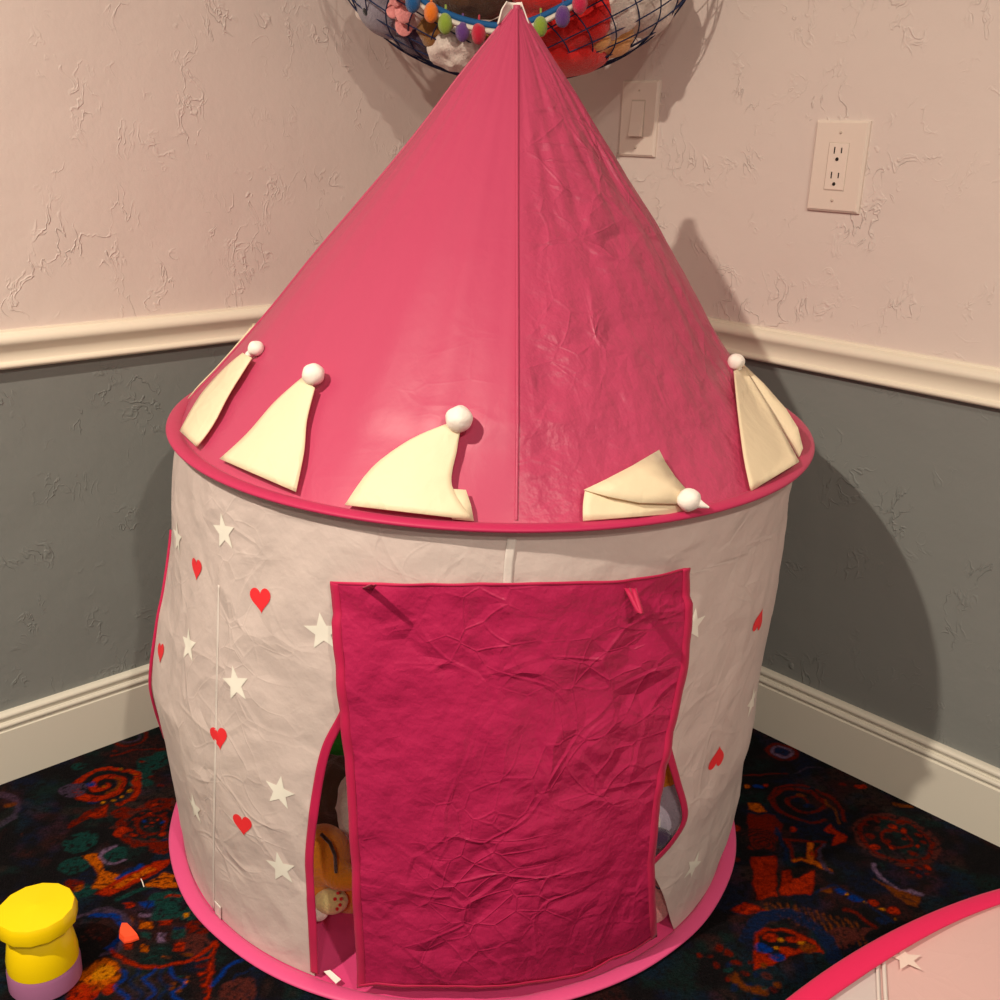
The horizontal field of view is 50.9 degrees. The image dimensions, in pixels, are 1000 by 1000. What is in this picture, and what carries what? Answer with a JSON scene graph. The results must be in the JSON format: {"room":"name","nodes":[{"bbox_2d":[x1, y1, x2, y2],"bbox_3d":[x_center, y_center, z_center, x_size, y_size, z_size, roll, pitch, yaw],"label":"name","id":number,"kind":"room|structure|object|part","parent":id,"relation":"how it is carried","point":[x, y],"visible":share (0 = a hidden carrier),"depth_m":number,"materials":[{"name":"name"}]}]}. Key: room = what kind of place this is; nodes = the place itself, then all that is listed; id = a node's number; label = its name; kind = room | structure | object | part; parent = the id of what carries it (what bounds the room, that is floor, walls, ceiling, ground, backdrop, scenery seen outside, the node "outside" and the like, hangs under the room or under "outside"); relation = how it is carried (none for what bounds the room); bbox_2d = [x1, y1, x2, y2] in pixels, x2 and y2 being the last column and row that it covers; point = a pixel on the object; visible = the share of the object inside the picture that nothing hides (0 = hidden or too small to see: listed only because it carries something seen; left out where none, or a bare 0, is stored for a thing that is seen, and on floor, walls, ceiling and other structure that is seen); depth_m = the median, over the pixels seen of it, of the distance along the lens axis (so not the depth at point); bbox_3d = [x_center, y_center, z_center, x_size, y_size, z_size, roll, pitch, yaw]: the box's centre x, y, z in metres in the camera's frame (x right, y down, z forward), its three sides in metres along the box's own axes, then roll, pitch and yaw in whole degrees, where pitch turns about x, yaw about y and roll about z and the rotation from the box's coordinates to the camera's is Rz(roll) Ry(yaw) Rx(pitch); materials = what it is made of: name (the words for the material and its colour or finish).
{"room":"children's room","nodes":[
{"label":"children's room","id":0,"kind":"room"},
{"bbox_2d":[0,0,498,711],"bbox_3d":[-1.246,-0.699,1.228,3.400,2.750,0.100,-16,26,-41],"label":"wall","id":1,"kind":"structure","parent":0,"point":[158,157],"depth_m":1.90,"materials":[{"name":"beige paint"}]},
{"bbox_2d":[0,664,158,784],"bbox_3d":[-1.246,0.548,1.620,3.400,0.138,0.016,-16,26,-41],"label":"baseboard","id":2,"kind":"structure","parent":1,"relation":"attached to","point":[48,731],"depth_m":2.00,"materials":[{"name":"beige paint"}]},
{"bbox_2d":[0,304,271,369],"bbox_3d":[-1.222,-0.134,1.379,3.400,0.065,0.022,-16,26,-41],"label":"trim","id":3,"kind":"structure","parent":1,"relation":"attached to","point":[70,342],"depth_m":1.87,"materials":[{"name":"beige paint"}]},
{"bbox_2d":[348,0,685,78],"bbox_3d":[0.014,-1.004,1.874,1.117,0.485,0.401,2,19,0],"label":"hammock","id":4,"kind":"object","parent":1,"relation":"hanging from","point":[447,19],"visible":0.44,"depth_m":1.77,"materials":[{"name":"blue"}]},
{"bbox_2d":[355,0,396,39],"bbox_3d":[-0.180,-0.937,1.865,0.150,0.221,0.154,-4,20,-15],"label":"plush toy","id":5,"kind":"object","parent":4,"relation":"in","point":[369,17],"visible":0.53,"depth_m":1.85,"materials":[{"name":"grey fabric"}]},
{"bbox_2d":[386,0,423,35],"bbox_3d":[-0.153,-0.903,1.829,0.099,0.181,0.112,2,19,0],"label":"plush toy","id":6,"kind":"object","parent":4,"relation":"in","point":[394,9],"visible":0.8,"depth_m":1.81,"materials":[{"name":"pink fabric"}]},
{"bbox_2d":[394,29,429,59],"bbox_3d":[-0.118,-0.840,1.905,0.158,0.103,0.138,2,19,0],"label":"plush toy","id":7,"kind":"object","parent":4,"relation":"in","point":[414,35],"visible":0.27,"depth_m":1.87,"materials":[{"name":"fabric"}]},
{"bbox_2d":[427,26,484,71],"bbox_3d":[-0.028,-0.810,1.890,0.218,0.096,0.168,2,19,0],"label":"plush toy","id":8,"kind":"object","parent":4,"relation":"in","point":[447,52],"visible":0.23,"depth_m":1.82,"materials":[{"name":"white fabric"}]},
{"bbox_2d":[416,0,511,46],"bbox_3d":[-0.049,-0.915,1.811,0.192,0.292,0.171,2,19,0],"label":"plush bear","id":9,"kind":"object","parent":4,"relation":"in","point":[487,9],"visible":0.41,"depth_m":1.79},
{"bbox_2d":[490,0,610,77],"bbox_3d":[0.079,-0.856,1.855,0.244,0.201,0.219,2,19,0],"label":"plush toy","id":10,"kind":"object","parent":4,"relation":"in","point":[582,61],"visible":0.41,"depth_m":1.81,"materials":[{"name":"red fabric"}]},
{"bbox_2d":[593,29,633,57],"bbox_3d":[0.186,-0.816,1.883,0.108,0.094,0.093,-9,22,-27],"label":"plush toy","id":11,"kind":"object","parent":4,"relation":"in","point":[623,47],"visible":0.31,"depth_m":1.86,"materials":[{"name":"orange fabric"}]},
{"bbox_2d":[607,0,676,40],"bbox_3d":[0.235,-0.911,1.858,0.128,0.194,0.203,18,25,38],"label":"plush toy","id":12,"kind":"object","parent":4,"relation":"in","point":[626,19],"visible":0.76,"depth_m":1.83,"materials":[{"name":"white fabric"}]},
{"bbox_2d":[0,727,999,999],"bbox_3d":[-0.035,1.094,0.383,6.400,0.001,5.200,2,19,0],"label":"floor","id":13,"kind":"structure","parent":0,"point":[829,862],"depth_m":1.74,"materials":[{"name":"carpet"}]},
{"bbox_2d":[0,883,82,999],"bbox_3d":[-0.645,0.622,1.477,0.107,0.130,0.104,2,19,0],"label":"toy","id":14,"kind":"object","parent":13,"relation":"on","point":[43,961],"visible":1,"depth_m":1.45,"materials":[{"name":"yellow plastic"}]},
{"bbox_2d":[119,923,138,943],"bbox_3d":[-0.563,0.651,1.581,0.021,0.009,0.044,-16,26,-41],"label":"chip","id":15,"kind":"object","parent":13,"relation":"on","point":[127,934],"visible":1,"depth_m":1.57,"materials":[{"name":"orange plastic"}]},
{"bbox_2d":[148,1,814,999],"bbox_3d":[-0.044,-0.075,1.699,1.054,1.332,1.030,2,19,0],"label":"tent","id":16,"kind":"object","parent":13,"relation":"on","point":[488,498],"visible":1,"depth_m":1.38,"materials":[{"name":"pink fabric"}]},
{"bbox_3d":[-0.536,0.224,1.669,0.031,0.362,0.066,8,20,18],"label":"window trim","id":17,"kind":"part","parent":16,"relation":"part of","materials":[{"name":"fabric"}]},
{"bbox_3d":[-0.222,0.446,1.410,0.094,0.504,0.007,7,20,16],"label":"doorway trim","id":18,"kind":"part","parent":16,"relation":"part of","materials":[{"name":"pink fabric"}]},
{"bbox_2d":[317,754,345,827],"bbox_3d":[-0.302,0.614,1.930,0.176,0.338,0.173,2,19,0],"label":"plush toy","id":19,"kind":"object","parent":16,"relation":"on","point":[335,773],"visible":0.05,"depth_m":1.83,"materials":[{"name":"brown fabric"}]},
{"bbox_2d":[314,823,352,921],"bbox_3d":[-0.249,0.566,1.625,0.131,0.201,0.150,2,19,0],"label":"plush toy","id":20,"kind":"object","parent":16,"relation":"on","point":[332,856],"visible":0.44,"depth_m":1.57,"materials":[{"name":"orange fabric"}]},
{"bbox_2d":[330,730,343,755],"bbox_3d":[-0.299,0.555,2.032,0.137,0.354,0.184,6,20,11],"label":"plush toy","id":21,"kind":"object","parent":16,"relation":"on","point":[337,748],"visible":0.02,"depth_m":1.91,"materials":[{"name":"green fabric"}]},
{"bbox_2d":[335,776,348,840],"bbox_3d":[-0.202,0.554,1.758,0.139,0.244,0.127,2,19,0],"label":"plush toy","id":22,"kind":"object","parent":16,"relation":"on","point":[341,807],"visible":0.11,"depth_m":1.69,"materials":[{"name":"white fabric"}]},
{"bbox_2d":[655,878,667,922],"bbox_3d":[0.215,0.600,1.637,0.122,0.114,0.092,15,23,33],"label":"plush toy","id":23,"kind":"object","parent":16,"relation":"on","point":[661,907],"visible":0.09,"depth_m":1.60,"materials":[{"name":"pink fabric"}]},
{"bbox_2d":[655,764,681,856],"bbox_3d":[0.239,0.502,1.635,0.138,0.248,0.208,2,19,0],"label":"plush toy","id":24,"kind":"object","parent":16,"relation":"on","point":[670,815],"visible":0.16,"depth_m":1.55,"materials":[{"name":"grey fabric"}]},
{"bbox_3d":[0.234,0.388,1.460,0.097,0.284,0.010,-13,24,-36],"label":"doorway trim","id":25,"kind":"part","parent":16,"relation":"part of","materials":[{"name":"pink fabric"}]},
{"bbox_2d":[786,889,999,999],"bbox_3d":[0.585,0.747,1.198,1.200,0.149,0.520,-12,24,-35],"label":"tent","id":26,"kind":"object","parent":13,"relation":"on","point":[950,952],"visible":1,"depth_m":1.39,"materials":[{"name":"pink fabric"}]},
{"bbox_3d":[0.586,0.694,1.179,1.146,0.019,0.497,-12,23,-34],"label":"panel","id":27,"kind":"part","parent":26,"relation":"part of","materials":[{"name":"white fabric"}]},
{"bbox_2d":[567,0,999,767],"bbox_3d":[1.226,-0.602,1.179,0.100,2.750,3.400,-16,26,-41],"label":"wall","id":28,"kind":"structure","parent":0,"point":[887,604],"depth_m":1.87,"materials":[{"name":"beige paint"}]},
{"bbox_2d":[619,80,661,156],"bbox_3d":[0.275,-0.762,2.101,0.017,0.143,0.094,-16,26,-41],"label":"light switch","id":29,"kind":"object","parent":28,"relation":"attached to","point":[640,99],"visible":1,"depth_m":2.10,"materials":[{"name":"beige plastic"}]},
{"bbox_3d":[0.275,-0.762,2.101,0.002,0.072,0.035,-16,26,-41],"label":"switch frame","id":30,"kind":"part","parent":29,"relation":"part of","materials":[{"name":"beige plastic"}]},
{"bbox_2d":[807,120,871,213],"bbox_3d":[0.584,-0.577,1.818,0.014,0.151,0.101,-16,26,-41],"label":"wall outlet","id":31,"kind":"object","parent":28,"relation":"attached to","point":[840,154],"visible":1,"depth_m":1.81,"materials":[{"name":"beige plastic"}]},
{"bbox_2d":[824,143,848,190],"bbox_3d":[0.582,-0.576,1.817,0.003,0.077,0.037,-16,26,-41],"label":"receptacle","id":32,"kind":"object","parent":31,"relation":"attached to","point":[836,155],"depth_m":1.82,"materials":[{"name":"beige plastic"}]},
{"bbox_2d":[707,317,999,408],"bbox_3d":[1.164,-0.040,1.331,0.022,0.065,3.400,-16,26,-41],"label":"trim","id":33,"kind":"structure","parent":28,"relation":"attached to","point":[967,382],"depth_m":1.84,"materials":[{"name":"beige paint"}]},
{"bbox_2d":[753,666,999,846],"bbox_3d":[1.144,0.642,1.572,0.016,0.138,3.400,-16,26,-41],"label":"baseboard","id":34,"kind":"structure","parent":28,"relation":"attached to","point":[956,787],"depth_m":1.98,"materials":[{"name":"beige paint"}]}
]}

